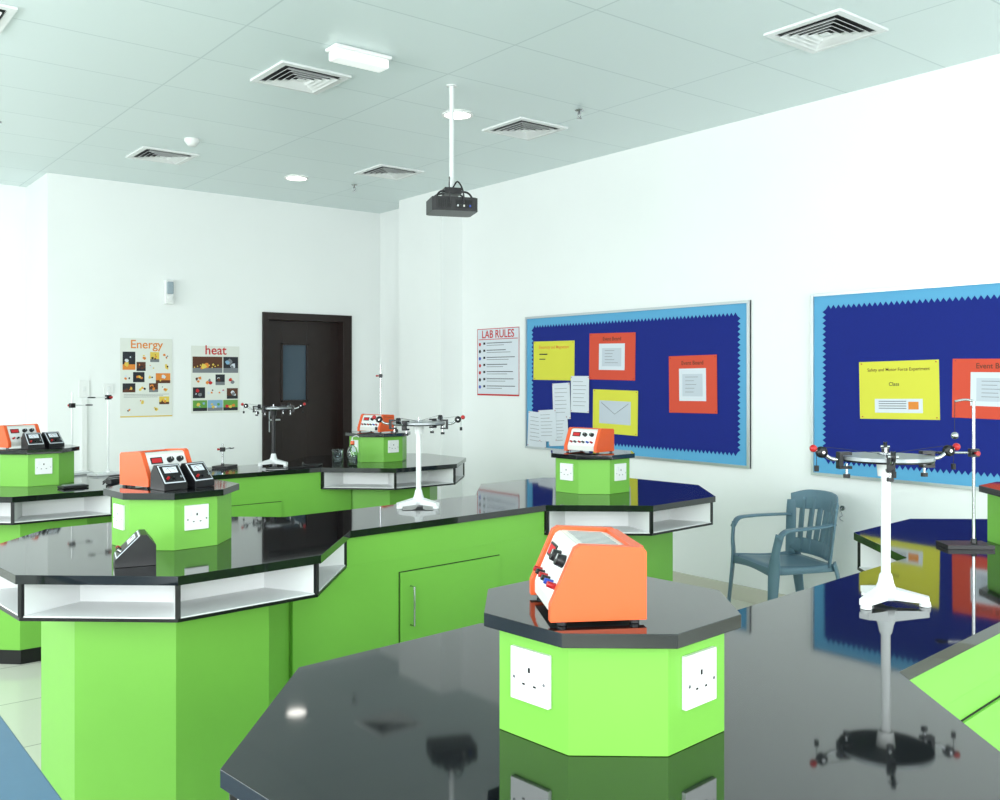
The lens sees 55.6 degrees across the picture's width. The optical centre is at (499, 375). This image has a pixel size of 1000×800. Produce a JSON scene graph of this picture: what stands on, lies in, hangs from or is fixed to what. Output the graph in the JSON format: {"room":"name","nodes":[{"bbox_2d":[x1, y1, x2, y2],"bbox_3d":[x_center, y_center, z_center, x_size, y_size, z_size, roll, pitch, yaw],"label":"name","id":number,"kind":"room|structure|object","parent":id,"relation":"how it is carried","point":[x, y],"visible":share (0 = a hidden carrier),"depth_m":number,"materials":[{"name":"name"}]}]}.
{"room":"science classroom","nodes":[
{"label":"science classroom","id":0,"kind":"room"},
{"bbox_2d":[0,184,25,424],"bbox_3d":[-6.339,-0.105,7.067,5.110,3.210,0.150,0,0,-38],"label":"wall","id":1,"kind":"structure","parent":0,"point":[12,198],"depth_m":8.52,"materials":[{"name":"paint"}]},
{"bbox_2d":[26,173,261,471],"bbox_3d":[-3.340,-0.105,8.939,1.918,3.210,0.930,0,0,-38],"label":"wall","id":2,"kind":"structure","parent":0,"point":[100,253],"depth_m":8.46,"materials":[{"name":"paint"}]},
{"bbox_2d":[82,399,86,470],"bbox_3d":[-3.569,0.700,8.150,0.040,1.000,0.020,0,0,-38],"label":"cable trunking","id":3,"kind":"object","parent":2,"relation":"attached to","point":[84,401],"visible":0.64,"depth_m":8.14,"materials":[{"name":"white plastic"}]},
{"bbox_2d":[79,380,89,396],"bbox_3d":[-3.571,0.110,8.152,0.086,0.146,0.014,0,0,-38],"label":"wall switch","id":4,"kind":"object","parent":2,"relation":"attached to","point":[84,385],"visible":0.9,"depth_m":8.15,"materials":[{"name":"white plastic"}]},
{"bbox_2d":[103,384,113,393],"bbox_3d":[-3.414,0.110,8.276,0.086,0.086,0.014,0,0,-38],"label":"wall switch","id":5,"kind":"object","parent":2,"relation":"attached to","point":[109,388],"visible":0.98,"depth_m":8.27,"materials":[{"name":"white plastic"}]},
{"bbox_2d":[120,338,171,417],"bbox_3d":[-3.159,0.015,8.484,0.458,0.700,0.004,0,0,-38],"label":"poster","id":6,"kind":"object","parent":2,"relation":"attached to","point":[145,364],"visible":1,"depth_m":8.47,"materials":[{"name":"white paper"}]},
{"bbox_2d":[164,279,173,303],"bbox_3d":[-2.987,-0.760,8.575,0.080,0.220,0.075,0,0,-38],"label":"wall sensor","id":7,"kind":"object","parent":2,"relation":"attached to","point":[168,284],"visible":1,"depth_m":8.55,"materials":[{"name":"white plastic"}]},
{"bbox_2d":[191,345,238,412],"bbox_3d":[-2.660,0.030,8.878,0.463,0.630,0.005,0,0,-38],"label":"poster","id":8,"kind":"object","parent":2,"relation":"attached to","point":[214,369],"visible":1,"depth_m":8.87,"materials":[{"name":"white paper"}]},
{"bbox_2d":[262,312,351,461],"bbox_3d":[-1.997,0.441,9.572,0.973,2.119,0.300,0,0,-38],"label":"door","id":9,"kind":"structure","parent":2,"relation":"in","point":[307,358],"depth_m":9.57,"materials":[{"name":"brown wood"}]},
{"bbox_2d":[262,199,350,315],"bbox_3d":[-2.205,-1.165,9.835,0.975,1.090,0.930,0,0,-38],"label":"wall","id":10,"kind":"structure","parent":0,"point":[306,249],"depth_m":9.45,"materials":[{"name":"white paint"}]},
{"bbox_2d":[351,210,379,430],"bbox_3d":[-1.686,-0.105,10.245,0.347,3.210,0.930,0,0,-38],"label":"wall","id":11,"kind":"structure","parent":0,"point":[365,226],"depth_m":9.88,"materials":[{"name":"paint"}]},
{"bbox_2d":[0,597,754,769],"bbox_3d":[-1.275,1.550,3.389,8.600,0.100,12.300,0,0,-38],"label":"floor","id":12,"kind":"structure","parent":0,"point":[20,684],"depth_m":4.37,"materials":[{"name":"tile"}]},
{"bbox_2d":[0,716,61,799],"bbox_3d":[-1.032,1.125,1.319,0.855,0.750,2.150,0,0,-38],"label":"desk","id":13,"kind":"object","parent":12,"relation":"on","point":[21,778],"visible":1,"depth_m":1.78,"materials":[{"name":"blue laminate"}]},
{"bbox_2d":[0,453,465,663],"bbox_3d":[-1.742,1.050,6.053,3.471,0.900,1.200,0,0,-40],"label":"lab bench","id":14,"kind":"object","parent":12,"relation":"on","point":[327,487],"visible":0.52,"depth_m":5.97,"materials":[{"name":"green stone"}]},
{"bbox_2d":[0,444,79,486],"bbox_3d":[-2.614,0.499,5.326,0.432,0.200,0.432,0,0,-40],"label":"pedestal","id":15,"kind":"object","parent":14,"relation":"on","point":[19,467],"visible":0.98,"depth_m":5.16,"materials":[{"name":"green laminate"}]},
{"bbox_2d":[0,424,39,448],"bbox_3d":[-2.707,0.335,5.316,0.158,0.128,0.210,0,0,29],"label":"supplies","id":16,"kind":"object","parent":15,"relation":"on","point":[10,435],"visible":0.83,"depth_m":5.24,"materials":[{"name":"orange plastic"}]},
{"bbox_2d":[21,432,44,448],"bbox_3d":[-2.569,0.356,5.221,0.090,0.085,0.090,0,0,42],"label":"meter","id":17,"kind":"object","parent":15,"relation":"on","point":[28,440],"visible":1,"depth_m":5.20,"materials":[{"name":"black plastic"}]},
{"bbox_2d":[41,432,64,447],"bbox_3d":[-2.505,0.356,5.310,0.090,0.085,0.090,0,0,32],"label":"meter","id":18,"kind":"object","parent":15,"relation":"on","point":[51,439],"visible":1,"depth_m":5.28,"materials":[{"name":"black plastic"}]},
{"bbox_2d":[57,483,88,488],"bbox_3d":[-2.292,0.590,5.096,0.070,0.018,0.140,0,0,40],"label":"tray","id":19,"kind":"object","parent":14,"relation":"on","point":[78,485],"visible":1,"depth_m":5.07,"materials":[{"name":"black plastic"}]},
{"bbox_2d":[67,392,92,474],"bbox_3d":[-2.576,0.349,5.794,0.100,0.500,0.180,0,0,32],"label":"stand","id":20,"kind":"object","parent":14,"relation":"on","point":[71,405],"visible":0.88,"depth_m":5.76,"materials":[{"name":"white metal"}]},
{"bbox_2d":[87,392,119,475],"bbox_3d":[-2.406,0.349,5.741,0.100,0.500,0.180,0,0,32],"label":"stand","id":21,"kind":"object","parent":14,"relation":"on","point":[107,397],"visible":0.99,"depth_m":5.77,"materials":[{"name":"white metal"}]},
{"bbox_2d":[106,478,119,484],"bbox_3d":[-2.138,0.584,5.275,0.044,0.030,0.095,0,0,29],"label":"plug adapter","id":22,"kind":"object","parent":14,"relation":"on","point":[111,481],"visible":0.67,"depth_m":5.24,"materials":[{"name":"black plastic"}]},
{"bbox_2d":[212,443,237,468],"bbox_3d":[-1.802,0.519,6.231,0.100,0.160,0.180,0,0,12],"label":"stand","id":23,"kind":"object","parent":14,"relation":"on","point":[222,449],"visible":1,"depth_m":6.19,"materials":[{"name":"grey metal"}]},
{"bbox_2d":[241,403,305,465],"bbox_3d":[-1.517,0.389,6.358,0.361,0.420,0.240,0,0,-41],"label":"stand","id":24,"kind":"object","parent":14,"relation":"on","point":[273,409],"visible":1,"depth_m":6.33,"materials":[{"name":"white metal"}]},
{"bbox_2d":[266,462,322,468],"bbox_3d":[-1.333,0.594,6.273,0.212,0.008,0.465,0,0,19],"label":"power cable","id":25,"kind":"object","parent":14,"relation":"on","point":[312,465],"visible":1,"depth_m":6.20,"materials":[{"name":"black plastic"}]},
{"bbox_2d":[332,449,343,463],"bbox_3d":[-1.110,0.550,6.488,0.082,0.097,0.082,0,0,-38],"label":"glass beaker","id":26,"kind":"object","parent":14,"relation":"on","point":[337,454],"visible":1,"depth_m":6.46,"materials":[{"name":"clear glass"}]},
{"bbox_2d":[347,435,358,464],"bbox_3d":[-0.992,0.500,6.390,0.073,0.198,0.073,0,0,7],"label":"wash bottle","id":27,"kind":"object","parent":14,"relation":"on","point":[352,453],"visible":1,"depth_m":6.36,"materials":[{"name":"clear plastic"}]},
{"bbox_2d":[346,430,409,461],"bbox_3d":[-0.870,0.499,6.780,0.432,0.200,0.432,0,0,-40],"label":"pedestal","id":28,"kind":"object","parent":14,"relation":"on","point":[372,446],"visible":0.88,"depth_m":6.60,"materials":[{"name":"green laminate"}]},
{"bbox_2d":[357,414,393,432],"bbox_3d":[-0.886,0.335,6.767,0.210,0.128,0.158,0,0,34],"label":"supplies","id":29,"kind":"object","parent":28,"relation":"on","point":[366,423],"visible":0.77,"depth_m":6.72,"materials":[{"name":"orange"}]},
{"bbox_2d":[376,365,382,413],"bbox_3d":[-0.900,0.259,7.150,0.100,0.680,0.180,0,0,-8],"label":"stand","id":30,"kind":"object","parent":14,"relation":"on","point":[380,375],"visible":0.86,"depth_m":7.10,"materials":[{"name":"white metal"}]},
{"bbox_2d":[0,477,715,799],"bbox_3d":[-0.353,1.050,4.226,3.482,0.900,1.200,0,0,-43],"label":"lab bench","id":31,"kind":"object","parent":12,"relation":"on","point":[153,676],"visible":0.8,"depth_m":3.21,"materials":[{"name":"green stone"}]},
{"bbox_2d":[113,529,155,567],"bbox_3d":[-1.170,0.550,3.039,0.122,0.098,0.122,0,0,-24],"label":"meter","id":32,"kind":"object","parent":31,"relation":"on","point":[139,549],"visible":1,"depth_m":2.99,"materials":[{"name":"black plastic"}]},
{"bbox_2d":[103,480,238,550],"bbox_3d":[-1.190,0.499,3.450,0.432,0.200,0.432,0,0,-43],"label":"pedestal","id":33,"kind":"object","parent":31,"relation":"on","point":[188,518],"visible":0.95,"depth_m":3.29,"materials":[{"name":"green laminate"}]},
{"bbox_2d":[120,448,191,487],"bbox_3d":[-1.255,0.335,3.486,0.158,0.128,0.210,0,0,32],"label":"supplies","id":34,"kind":"object","parent":33,"relation":"on","point":[136,467],"visible":0.69,"depth_m":3.42,"materials":[{"name":"orange plastic"}]},
{"bbox_2d":[150,463,186,490],"bbox_3d":[-1.169,0.356,3.352,0.090,0.085,0.090,0,0,40],"label":"meter","id":35,"kind":"object","parent":33,"relation":"on","point":[165,477],"visible":1,"depth_m":3.33,"materials":[{"name":"black plastic"}]},
{"bbox_2d":[180,461,214,487],"bbox_3d":[-1.101,0.356,3.438,0.090,0.085,0.090,0,0,30],"label":"meter","id":36,"kind":"object","parent":33,"relation":"on","point":[196,474],"visible":0.98,"depth_m":3.41,"materials":[{"name":"black plastic"}]},
{"bbox_2d":[372,415,464,508],"bbox_3d":[-0.372,0.389,4.344,0.368,0.420,0.240,0,0,-31],"label":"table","id":37,"kind":"object","parent":31,"relation":"on","point":[418,499],"visible":1,"depth_m":4.33,"materials":[{"name":"white metal"}]},
{"bbox_2d":[551,449,634,493],"bbox_3d":[0.484,0.499,5.002,0.432,0.200,0.432,0,0,-43],"label":"pedestal","id":38,"kind":"object","parent":31,"relation":"on","point":[576,471],"visible":1,"depth_m":4.83,"materials":[{"name":"green laminate"}]},
{"bbox_2d":[564,427,613,453],"bbox_3d":[0.468,0.335,4.988,0.210,0.128,0.158,0,0,42],"label":"supplies","id":39,"kind":"object","parent":38,"relation":"on","point":[597,440],"visible":1,"depth_m":4.94,"materials":[{"name":"orange"}]},
{"bbox_2d":[220,519,999,799],"bbox_3d":[1.077,1.050,2.529,3.669,0.900,1.224,0,0,-44],"label":"lab bench","id":40,"kind":"object","parent":12,"relation":"on","point":[827,697],"visible":0.88,"depth_m":1.70,"materials":[{"name":"black stone"}]},
{"bbox_2d":[484,577,740,755],"bbox_3d":[0.191,0.499,1.686,0.432,0.200,0.432,0,0,-44],"label":"pedestal","id":41,"kind":"object","parent":40,"relation":"on","point":[652,686],"visible":0.95,"depth_m":1.52,"materials":[{"name":"green laminate"}]},
{"bbox_2d":[529,525,646,625],"bbox_3d":[0.145,0.335,1.625,0.158,0.128,0.210,0,0,-7],"label":"supplies","id":42,"kind":"object","parent":41,"relation":"on","point":[580,573],"visible":1,"depth_m":1.53,"materials":[{"name":"orange plastic"}]},
{"bbox_2d":[809,441,959,609],"bbox_3d":[1.018,0.389,2.505,0.361,0.420,0.240,0,0,-41],"label":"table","id":43,"kind":"object","parent":40,"relation":"on","point":[885,589],"visible":1,"depth_m":2.49,"materials":[{"name":"white metal"}]},
{"bbox_2d":[935,399,994,549],"bbox_3d":[1.619,0.339,3.326,0.180,0.520,0.100,0,0,2],"label":"stand","id":44,"kind":"object","parent":40,"relation":"on","point":[973,544],"visible":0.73,"depth_m":3.32,"materials":[{"name":"silver metal"}]},
{"bbox_2d":[979,482,999,544],"bbox_3d":[1.962,0.499,3.372,0.432,0.200,0.432,0,0,-44],"label":"pedestal","id":45,"kind":"object","parent":40,"relation":"on","point":[992,490],"visible":1,"depth_m":3.41,"materials":[{"name":"green laminate"}]},
{"bbox_2d":[727,489,839,602],"bbox_3d":[1.672,1.087,5.532,0.543,0.818,0.594,0,0,-14],"label":"armchair","id":46,"kind":"object","parent":12,"relation":"on","point":[775,564],"visible":0.94,"depth_m":5.59,"materials":[{"name":"blue plastic"}]},
{"bbox_2d":[399,189,461,499],"bbox_3d":[-0.668,-0.105,9.042,0.240,3.210,0.720,0,0,-38],"label":"wall pillar","id":47,"kind":"structure","parent":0,"point":[430,247],"depth_m":8.83,"materials":[{"name":"paint"}]},
{"bbox_2d":[0,0,999,212],"bbox_3d":[-1.275,-1.760,3.389,8.600,0.100,12.300,0,0,-38],"label":"ceiling","id":48,"kind":"structure","parent":0,"point":[85,85],"depth_m":5.44,"materials":[{"name":"white tile"}]},
{"bbox_2d":[0,4,17,33],"bbox_3d":[-2.534,-1.698,4.434,0.424,0.023,0.424,0,0,-38],"label":"ceiling vent","id":49,"kind":"object","parent":48,"relation":"in","point":[7,12],"visible":1,"depth_m":4.46,"materials":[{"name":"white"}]},
{"bbox_2d":[126,146,198,164],"bbox_3d":[-2.612,-1.698,7.341,0.424,0.023,0.424,0,0,-38],"label":"ceiling vent","id":50,"kind":"object","parent":48,"relation":"in","point":[147,153],"visible":1,"depth_m":7.31,"materials":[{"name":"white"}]},
{"bbox_2d":[184,137,199,146],"bbox_3d":[-2.222,-1.683,6.847,0.110,0.051,0.110,0,0,-38],"label":"smoke detector","id":51,"kind":"object","parent":48,"relation":"attached to","point":[190,141],"visible":1,"depth_m":6.81,"materials":[{"name":"white plastic"}]},
{"bbox_2d":[284,175,308,180],"bbox_3d":[-1.753,-1.703,8.173,0.210,0.012,0.210,0,0,-38],"label":"recessed light","id":52,"kind":"object","parent":48,"relation":"in","point":[289,177],"depth_m":8.15,"materials":[{"name":"white plastic"}]},
{"bbox_2d":[250,60,351,94],"bbox_3d":[-1.142,-1.698,5.431,0.424,0.023,0.424,0,0,-38],"label":"ceiling vent","id":53,"kind":"object","parent":48,"relation":"in","point":[284,74],"visible":1,"depth_m":5.41,"materials":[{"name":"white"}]},
{"bbox_2d":[325,43,391,72],"bbox_3d":[-0.743,-1.675,5.007,0.340,0.069,0.120,0,0,-38],"label":"emergency light","id":54,"kind":"object","parent":48,"relation":"attached to","point":[339,53],"visible":1,"depth_m":4.96,"materials":[{"name":"white plastic"}]},
{"bbox_2d":[354,164,423,179],"bbox_3d":[-0.926,-1.698,7.933,0.424,0.023,0.424,0,0,-38],"label":"ceiling vent","id":55,"kind":"object","parent":48,"relation":"in","point":[385,171],"visible":1,"depth_m":7.90,"materials":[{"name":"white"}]},
{"bbox_2d":[426,84,477,216],"bbox_3d":[-0.286,-1.332,5.584,0.270,0.754,0.265,0,0,-15],"label":"ceiling projector","id":56,"kind":"object","parent":48,"relation":"hanging from","point":[449,204],"depth_m":5.54,"materials":[{"name":"black plastic"}]},
{"bbox_2d":[442,110,473,119],"bbox_3d":[-0.277,-1.703,6.191,0.210,0.012,0.210,0,0,-38],"label":"recessed light","id":57,"kind":"object","parent":48,"relation":"in","point":[458,114],"depth_m":6.18,"materials":[{"name":"white plastic"}]},
{"bbox_2d":[482,116,567,140],"bbox_3d":[0.171,-1.698,6.544,0.424,0.023,0.424,0,0,-38],"label":"ceiling vent","id":58,"kind":"object","parent":48,"relation":"in","point":[524,128],"visible":1,"depth_m":6.52,"materials":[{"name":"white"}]},
{"bbox_2d":[575,109,583,118],"bbox_3d":[0.510,-1.681,6.099,0.060,0.055,0.060,0,0,-38],"label":"sprinkler head","id":59,"kind":"object","parent":48,"relation":"attached to","point":[579,111],"visible":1,"depth_m":6.09},
{"bbox_2d":[764,8,888,53],"bbox_3d":[1.613,-1.698,4.702,0.424,0.023,0.424,0,0,-38],"label":"ceiling vent","id":60,"kind":"object","parent":48,"relation":"in","point":[837,27],"visible":1,"depth_m":4.69,"materials":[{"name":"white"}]},
{"bbox_2d":[380,54,999,594],"bbox_3d":[2.002,-0.105,5.977,0.150,3.210,12.200,0,0,-38],"label":"wall","id":61,"kind":"structure","parent":0,"point":[893,184],"depth_m":6.24,"materials":[{"name":"paint"}]},
{"bbox_2d":[477,327,519,395],"bbox_3d":[-0.019,-0.125,8.407,0.005,0.600,0.600,0,0,-38],"label":"poster","id":62,"kind":"object","parent":61,"relation":"attached to","point":[498,349],"visible":1,"depth_m":8.40,"materials":[{"name":"white paper"}]},
{"bbox_2d":[525,300,750,468],"bbox_3d":[0.933,0.056,7.178,0.034,1.115,2.310,0,0,-38],"label":"bulletin board","id":63,"kind":"object","parent":61,"relation":"attached to","point":[672,383],"visible":0.98,"depth_m":6.96,"materials":[{"name":"blue fabric"}]},
{"bbox_2d":[673,571,784,603],"bbox_3d":[2.085,1.450,5.546,0.252,0.100,11.120,0,0,-38],"label":"baseboard","id":64,"kind":"structure","parent":61,"relation":"attached to","point":[739,592],"depth_m":6.43,"materials":[{"name":"beige tile"}]},
{"bbox_2d":[839,506,844,521],"bbox_3d":[2.067,0.834,5.742,0.035,0.097,0.033,0,0,-38],"label":"wall hook","id":65,"kind":"object","parent":61,"relation":"attached to","point":[842,508],"visible":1,"depth_m":5.74,"materials":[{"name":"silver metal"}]},
{"bbox_2d":[811,279,999,490],"bbox_3d":[2.657,0.052,5.003,0.024,1.125,2.310,0,0,-38],"label":"bulletin board","id":66,"kind":"object","parent":61,"relation":"attached to","point":[889,365],"visible":0.97,"depth_m":5.41,"materials":[{"name":"blue fabric"}]}
]}

